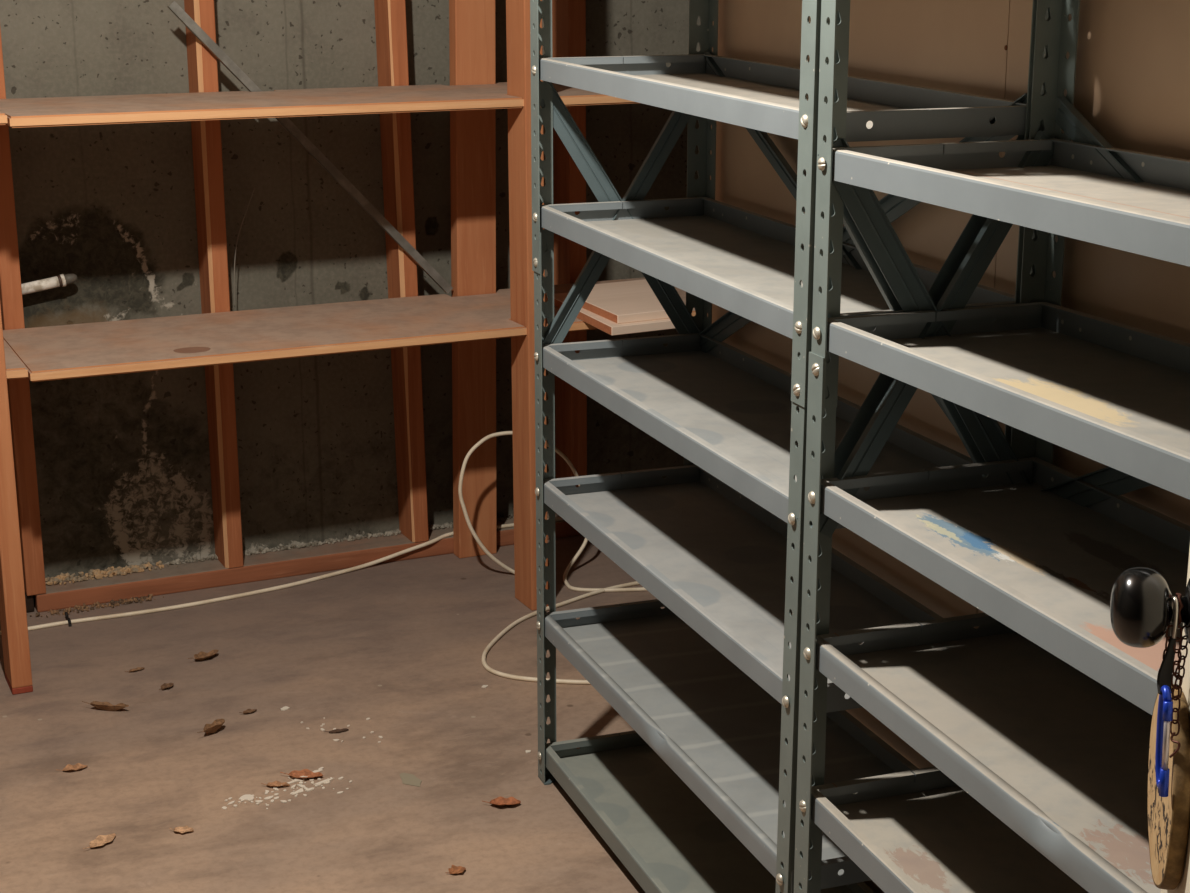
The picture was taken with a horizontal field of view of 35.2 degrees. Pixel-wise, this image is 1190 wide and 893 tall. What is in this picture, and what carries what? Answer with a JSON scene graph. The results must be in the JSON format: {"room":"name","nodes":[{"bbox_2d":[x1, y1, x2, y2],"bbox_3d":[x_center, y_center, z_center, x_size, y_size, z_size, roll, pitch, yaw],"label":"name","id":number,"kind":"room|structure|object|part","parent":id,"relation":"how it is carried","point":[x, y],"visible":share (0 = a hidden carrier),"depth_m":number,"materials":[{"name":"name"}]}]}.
{"room":"basement storage room","nodes":[
{"label":"basement storage room","id":0,"kind":"room"},
{"bbox_2d":[0,535,663,892],"bbox_3d":[-0.069,0.839,1.956,4.200,0.050,5.600,-5,16,-19],"label":"floor","id":1,"kind":"structure","parent":0,"point":[400,646],"depth_m":3.14,"materials":[{"name":"brown concrete"}]},
{"bbox_2d":[0,304,32,694],"bbox_3d":[-1.045,-0.679,3.100,0.036,2.300,0.089,-7,16,-24],"label":"post","id":2,"kind":"object","parent":1,"relation":"on","point":[13,615],"visible":1,"depth_m":3.30,"materials":[{"name":"brown wood"}]},
{"bbox_2d":[0,111,7,124],"bbox_3d":[-1.433,-0.550,3.150,0.806,0.019,0.393,-7,16,-24],"label":"wall shelf","id":3,"kind":"object","parent":2,"relation":"attached to","point":[3,118],"visible":1,"depth_m":3.14,"materials":[{"name":"brown wood"}]},
{"bbox_2d":[4,341,27,379],"bbox_3d":[-1.433,-0.128,3.261,0.806,0.019,0.393,-7,16,-24],"label":"wall shelf","id":4,"kind":"object","parent":2,"relation":"attached to","point":[15,369],"visible":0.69,"depth_m":3.26,"materials":[{"name":"brown wood"}]},
{"bbox_2d":[25,593,34,612],"bbox_3d":[-1.500,0.349,3.638,0.788,0.038,0.080,-7,16,-24],"label":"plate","id":5,"kind":"object","parent":1,"relation":"on","point":[29,600],"visible":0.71,"depth_m":3.76,"materials":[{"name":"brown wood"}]},
{"bbox_2d":[56,763,87,770],"bbox_3d":[-0.848,0.522,3.041,0.050,0.007,0.023,-7,16,-24],"label":"dry leaf","id":6,"kind":"object","parent":1,"relation":"on","point":[77,766],"visible":1,"depth_m":3.05,"materials":[{"name":"brown plant"}]},
{"bbox_2d":[30,594,163,617],"bbox_3d":[-1.010,0.321,3.790,0.280,0.012,0.038,-7,16,-25],"label":"crumbs","id":7,"kind":"object","parent":1,"relation":"on","point":[121,601],"visible":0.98,"depth_m":3.80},
{"bbox_2d":[83,833,115,848],"bbox_3d":[-0.736,0.589,2.789,0.028,0.007,0.063,8,17,29],"label":"dry leaf","id":8,"kind":"object","parent":1,"relation":"on","point":[100,840],"visible":1,"depth_m":2.79,"materials":[{"name":"brown plant"}]},
{"bbox_2d":[82,701,128,710],"bbox_3d":[-0.857,0.455,3.278,0.088,0.016,0.017,2,15,9],"label":"dry leaf","id":9,"kind":"object","parent":1,"relation":"on","point":[107,706],"visible":1,"depth_m":3.28,"materials":[{"name":"brown plant"}]},
{"bbox_2d":[125,667,144,672],"bbox_3d":[-0.848,0.413,3.458,0.038,0.006,0.013,-11,18,-36],"label":"dry leaf","id":10,"kind":"object","parent":1,"relation":"on","point":[137,668],"visible":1,"depth_m":3.46,"materials":[{"name":"brown plant"}]},
{"bbox_2d":[159,683,173,689],"bbox_3d":[-0.772,0.433,3.377,0.020,0.007,0.038,7,16,24],"label":"dry leaf","id":11,"kind":"object","parent":1,"relation":"on","point":[165,685],"visible":1,"depth_m":3.38,"materials":[{"name":"brown plant"}]},
{"bbox_2d":[169,825,193,832],"bbox_3d":[-0.623,0.579,2.828,0.034,0.006,0.022,-6,16,-21],"label":"dry leaf","id":12,"kind":"object","parent":1,"relation":"on","point":[186,828],"visible":1,"depth_m":2.83,"materials":[{"name":"brown plant"}]},
{"bbox_2d":[188,649,218,659],"bbox_3d":[-0.731,0.394,3.512,0.030,0.013,0.064,6,16,23],"label":"dry leaf","id":13,"kind":"object","parent":1,"relation":"on","point":[201,655],"visible":1,"depth_m":3.52,"materials":[{"name":"brown plant"}]},
{"bbox_2d":[197,719,224,732],"bbox_3d":[-0.649,0.479,3.179,0.022,0.020,0.066,8,17,29],"label":"dry leaf","id":14,"kind":"object","parent":1,"relation":"on","point":[208,728],"visible":1,"depth_m":3.18,"materials":[{"name":"brown plant"}]},
{"bbox_2d":[239,709,256,713],"bbox_3d":[-0.604,0.462,3.267,0.033,0.006,0.016,-11,18,-36],"label":"dry leaf","id":15,"kind":"object","parent":1,"relation":"on","point":[247,710],"visible":1,"depth_m":3.27,"materials":[{"name":"brown plant"}]},
{"bbox_2d":[261,781,289,786],"bbox_3d":[-0.508,0.537,2.980,0.046,0.007,0.020,-1,15,-2],"label":"dry leaf","id":16,"kind":"object","parent":1,"relation":"on","point":[275,783],"visible":1,"depth_m":2.98,"materials":[{"name":"brown plant"}]},
{"bbox_2d":[0,517,563,634],"bbox_3d":[-0.800,0.289,3.841,2.235,0.047,0.078,-8,17,-28],"label":"cable","id":17,"kind":"object","parent":1,"relation":"on","point":[88,619],"visible":0.7,"depth_m":3.86,"materials":[{"name":"beige plastic"}]},
{"bbox_2d":[65,612,71,626],"bbox_3d":[-1.042,0.342,3.710,0.007,0.016,0.055,-6,16,-22],"label":"clip","id":18,"kind":"object","parent":17,"relation":"attached to","point":[66,613],"visible":1,"depth_m":3.70,"materials":[{"name":"black plastic"}]},
{"bbox_2d":[280,769,322,777],"bbox_3d":[-0.472,0.528,3.013,0.070,0.008,0.032,1,15,3],"label":"dry leaf","id":19,"kind":"object","parent":1,"relation":"on","point":[305,772],"visible":1,"depth_m":3.02,"materials":[{"name":"brown plant"}]},
{"bbox_2d":[222,717,382,809],"bbox_3d":[-0.456,0.517,3.067,0.173,0.002,0.388,3,15,13],"label":"flakes","id":20,"kind":"object","parent":1,"relation":"on","point":[248,797],"visible":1,"depth_m":2.97,"materials":[{"name":"beige paint"}]},
{"bbox_2d":[33,512,581,611],"bbox_3d":[-0.464,0.224,4.102,1.488,0.038,0.088,-7,16,-24],"label":"plate","id":21,"kind":"object","parent":1,"relation":"on","point":[208,573],"visible":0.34,"depth_m":3.95,"materials":[{"name":"brown wood"}]},
{"bbox_2d":[0,28,45,595],"bbox_3d":[-1.138,-0.806,3.502,0.038,2.262,0.089,-7,16,-24],"label":"stud","id":22,"kind":"object","parent":21,"relation":"on","point":[11,301],"visible":0.75,"depth_m":3.65,"materials":[{"name":"brown wood"}]},
{"bbox_2d":[21,274,76,294],"bbox_3d":[-1.071,-0.318,3.671,0.116,0.037,0.025,-7,16,-24],"label":"pipe stub","id":23,"kind":"object","parent":22,"relation":"attached to","point":[61,280],"visible":0.89,"depth_m":3.66,"materials":[{"name":"white plastic"}]},
{"bbox_2d":[45,561,177,584],"bbox_3d":[-1.008,0.258,3.873,0.285,0.015,0.050,-8,17,-28],"label":"rubble","id":24,"kind":"object","parent":21,"relation":"on","point":[110,572],"visible":0.99,"depth_m":3.86,"materials":[{"name":"beige gravel"}]},
{"bbox_2d":[184,0,243,567],"bbox_3d":[-0.773,-0.851,3.667,0.038,2.262,0.089,-7,16,-24],"label":"stud","id":25,"kind":"object","parent":21,"relation":"on","point":[202,64],"visible":0.84,"depth_m":3.77,"materials":[{"name":"brown wood"}]},
{"bbox_2d":[234,188,254,306],"bbox_3d":[-0.710,-0.403,3.797,0.060,0.238,0.004,-11,18,-36],"label":"wire","id":26,"kind":"object","parent":25,"relation":"attached to","point":[254,188],"visible":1,"depth_m":3.79,"materials":[{"name":"brown"}]},
{"bbox_2d":[167,515,513,565],"bbox_3d":[-0.528,0.199,4.098,0.817,0.013,0.027,-7,16,-24],"label":"rubble","id":27,"kind":"object","parent":21,"relation":"on","point":[433,526],"visible":0.75,"depth_m":4.06,"materials":[{"name":"grey gravel"}]},
{"bbox_2d":[374,0,428,541],"bbox_3d":[-0.418,-0.894,3.828,0.078,2.262,0.089,-7,16,-24],"label":"stud","id":28,"kind":"object","parent":21,"relation":"on","point":[390,15],"visible":0.84,"depth_m":3.94,"materials":[{"name":"brown wood"}]},
{"bbox_2d":[552,0,586,486],"bbox_3d":[-0.056,-0.938,3.992,0.040,2.262,0.089,-7,16,-24],"label":"stud","id":29,"kind":"object","parent":21,"relation":"on","point":[568,16],"visible":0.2,"depth_m":4.09,"materials":[{"name":"brown wood"}]},
{"bbox_2d":[325,728,348,732],"bbox_3d":[-0.440,0.484,3.188,0.043,0.006,0.014,-5,16,-19],"label":"dry leaf","id":30,"kind":"object","parent":1,"relation":"on","point":[343,729],"visible":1,"depth_m":3.19,"materials":[{"name":"brown plant"}]},
{"bbox_2d":[399,773,421,786],"bbox_3d":[-0.296,0.534,3.003,0.031,0.001,0.061,-9,17,-30],"label":"scrap","id":31,"kind":"object","parent":1,"relation":"on","point":[408,779],"visible":1,"depth_m":3.00,"materials":[{"name":"beige paper"}]},
{"bbox_2d":[445,865,465,873],"bbox_3d":[-0.200,0.611,2.703,0.024,0.006,0.027,4,15,16],"label":"dry leaf","id":32,"kind":"object","parent":1,"relation":"on","point":[454,869],"visible":1,"depth_m":2.71,"materials":[{"name":"brown plant"}]},
{"bbox_2d":[449,0,496,557],"bbox_3d":[-0.251,-0.877,3.840,0.120,2.300,0.038,-7,16,-24],"label":"post","id":33,"kind":"object","parent":1,"relation":"on","point":[471,22],"visible":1,"depth_m":3.94,"materials":[{"name":"brown wood"}]},
{"bbox_2d":[0,82,637,127],"bbox_3d":[-0.388,-0.671,3.617,1.492,0.019,0.405,-7,16,-24],"label":"wall shelf","id":34,"kind":"object","parent":33,"relation":"attached to","point":[170,107],"visible":0.73,"depth_m":3.42,"materials":[{"name":"brown wood"}]},
{"bbox_2d":[3,277,695,381],"bbox_3d":[-0.388,-0.249,3.729,1.492,0.019,0.405,-7,16,-24],"label":"wall shelf","id":35,"kind":"object","parent":33,"relation":"attached to","point":[48,353],"visible":0.62,"depth_m":3.57,"materials":[{"name":"brown wood"}]},
{"bbox_2d":[167,1,452,293],"bbox_3d":[-0.559,-0.588,3.769,0.565,0.607,0.018,-7,16,-24],"label":"metal rod","id":36,"kind":"object","parent":35,"relation":"on","point":[174,7],"visible":1,"depth_m":3.77,"materials":[{"name":"grey metal"}]},
{"bbox_2d":[554,292,675,335],"bbox_3d":[0.096,-0.277,3.760,0.314,0.017,0.370,-7,16,-24],"label":"board offcut","id":37,"kind":"object","parent":35,"relation":"on","point":[612,328],"visible":0.29,"depth_m":3.58,"materials":[{"name":"brown wood"}]},
{"bbox_2d":[582,279,668,323],"bbox_3d":[0.064,-0.295,3.760,0.196,0.017,0.419,-1,15,-3],"label":"board offcut","id":38,"kind":"object","parent":37,"relation":"on","point":[635,300],"visible":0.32,"depth_m":3.68,"materials":[{"name":"brown wood"}]},
{"bbox_2d":[483,796,520,805],"bbox_3d":[-0.145,0.554,2.912,0.060,0.010,0.031,-1,15,-2],"label":"dry leaf","id":39,"kind":"object","parent":1,"relation":"on","point":[500,801],"visible":1,"depth_m":2.92,"materials":[{"name":"brown plant"}]},
{"bbox_2d":[506,0,547,609],"bbox_3d":[-0.133,-0.793,3.521,0.042,2.300,0.089,-7,16,-24],"label":"post","id":40,"kind":"object","parent":1,"relation":"on","point":[517,11],"visible":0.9,"depth_m":3.64,"materials":[{"name":"brown wood"}]},
{"bbox_2d":[458,431,646,684],"bbox_3d":[-0.022,0.195,3.675,0.446,0.315,0.691,-2,15,-9],"label":"coiled cable","id":41,"kind":"object","parent":1,"relation":"on","point":[617,588],"visible":0.68,"depth_m":3.88,"materials":[{"name":"beige plastic"}]},
{"bbox_2d":[530,0,1049,892],"bbox_3d":[0.195,-0.253,2.402,0.289,1.830,0.933,-5,16,-19],"label":"metal shelving rack","id":42,"kind":"object","parent":1,"relation":"on","point":[700,797],"visible":0.79,"depth_m":2.59,"materials":[{"name":"grey metal"}]},
{"bbox_3d":[-0.071,0.106,2.890,0.031,0.882,0.031,-5,16,-19],"label":"post","id":43,"kind":"part","parent":42,"relation":"part of","materials":[{"name":"grey metal"}]},
{"bbox_3d":[-0.070,0.533,3.005,0.034,0.002,0.034,-5,16,-19],"label":"foot plate","id":44,"kind":"part","parent":42,"relation":"part of","materials":[{"name":"grey metal"}]},
{"bbox_3d":[0.160,0.085,2.971,0.031,0.882,0.031,-5,16,-19],"label":"post","id":45,"kind":"part","parent":42,"relation":"part of","materials":[{"name":"grey metal"}]},
{"bbox_3d":[0.195,0.587,2.631,0.269,0.030,0.908,-5,16,-19],"label":"shelf","id":46,"kind":"part","parent":42,"relation":"part of","materials":[{"name":"grey metal"}]},
{"bbox_3d":[0.194,0.372,2.572,0.272,0.030,0.908,-5,16,-19],"label":"shelf","id":47,"kind":"part","parent":42,"relation":"part of","materials":[{"name":"grey metal"}]},
{"bbox_3d":[0.195,0.163,2.515,0.269,0.030,0.908,-5,16,-19],"label":"shelf","id":48,"kind":"part","parent":42,"relation":"part of","materials":[{"name":"grey metal"}]},
{"bbox_3d":[0.195,-0.042,2.460,0.269,0.030,0.908,-5,16,-19],"label":"shelf","id":49,"kind":"part","parent":42,"relation":"part of","materials":[{"name":"grey metal"}]},
{"bbox_3d":[0.195,-0.243,2.405,0.269,0.030,0.908,-5,16,-19],"label":"shelf","id":50,"kind":"part","parent":42,"relation":"part of","materials":[{"name":"grey metal"}]},
{"bbox_3d":[0.195,-0.447,2.350,0.269,0.030,0.908,-5,16,-19],"label":"shelf","id":51,"kind":"part","parent":42,"relation":"part of","materials":[{"name":"grey metal"}]},
{"bbox_3d":[0.228,0.319,2.087,0.031,0.882,0.031,-5,17,-19],"label":"post","id":52,"kind":"part","parent":42,"relation":"part of","materials":[{"name":"grey metal"}]},
{"bbox_3d":[0.459,0.297,2.167,0.031,0.882,0.031,-5,17,-19],"label":"post","id":53,"kind":"part","parent":42,"relation":"part of","materials":[{"name":"grey metal"}]},
{"bbox_2d":[794,0,1189,892],"bbox_3d":[0.510,-0.029,1.556,0.289,1.830,0.924,-5,16,-19],"label":"metal shelving rack","id":54,"kind":"object","parent":1,"relation":"on","point":[1033,721],"visible":1,"depth_m":1.89,"materials":[{"name":"grey metal"}]},
{"bbox_3d":[0.243,0.331,2.042,0.033,0.882,0.033,-5,16,-19],"label":"post","id":55,"kind":"part","parent":54,"relation":"part of","materials":[{"name":"grey metal"}]},
{"bbox_3d":[0.511,0.495,1.696,0.269,0.030,0.909,-5,17,-19],"label":"shelf","id":56,"kind":"part","parent":54,"relation":"part of","materials":[{"name":"grey metal"}]},
{"bbox_3d":[0.509,0.324,1.650,0.272,0.030,0.909,-5,17,-19],"label":"shelf","id":57,"kind":"part","parent":54,"relation":"part of","materials":[{"name":"grey metal"}]},
{"bbox_3d":[0.510,0.148,1.603,0.269,0.030,0.909,-5,16,-19],"label":"shelf","id":58,"kind":"part","parent":54,"relation":"part of","materials":[{"name":"metal"}]},
{"bbox_3d":[0.510,-0.024,1.558,0.269,0.030,0.909,-5,15,-19],"label":"shelf","id":59,"kind":"part","parent":54,"relation":"part of","materials":[{"name":"grey metal"}]},
{"bbox_3d":[0.509,-0.188,1.514,0.269,0.030,0.909,-5,16,-19],"label":"shelf","id":60,"kind":"part","parent":54,"relation":"part of","materials":[{"name":"grey metal"}]},
{"bbox_3d":[0.476,0.309,2.123,0.033,0.882,0.033,-5,16,-19],"label":"post","id":61,"kind":"part","parent":54,"relation":"part of","materials":[{"name":"grey metal"}]},
{"bbox_2d":[1110,549,1189,892],"bbox_3d":[0.324,0.059,0.878,0.090,1.992,0.760,3,15,10],"label":"door","id":62,"kind":"structure","parent":1,"relation":"on","point":[1140,602],"depth_m":1.20,"materials":[{"name":"beige paint"}]},
{"bbox_3d":[0.359,0.104,1.222,0.052,0.052,0.051,-5,16,-19],"label":"knob","id":63,"kind":"part","parent":62,"relation":"part of","materials":[{"name":"black"}]},
{"bbox_2d":[1155,596,1178,796],"bbox_3d":[0.366,0.159,1.203,0.011,0.122,0.044,3,15,12],"label":"carabiner","id":64,"kind":"object","parent":62,"relation":"hanging from","point":[1165,703],"visible":1,"depth_m":1.20,"materials":[{"name":"blue metal"}]},
{"bbox_2d":[1147,593,1189,889],"bbox_3d":[0.383,0.193,1.261,0.022,0.214,0.138,3,15,10],"label":"tag","id":65,"kind":"object","parent":62,"relation":"hanging from","point":[1168,817],"visible":0.92,"depth_m":1.22,"materials":[{"name":"brown wood"}]},
{"bbox_2d":[0,0,700,577],"bbox_3d":[-1.105,-0.809,3.571,3.903,2.308,0.001,-7,16,-24],"label":"wall","id":66,"kind":"structure","parent":0,"point":[123,470],"depth_m":3.88,"materials":[{"name":"concrete"}]},
{"bbox_2d":[707,0,1189,892],"bbox_3d":[0.841,-0.178,1.200,0.101,2.300,3.700,-5,16,-19],"label":"wall","id":67,"kind":"structure","parent":0,"point":[1132,76],"depth_m":2.16,"materials":[{"name":"brown paint"}]}
]}

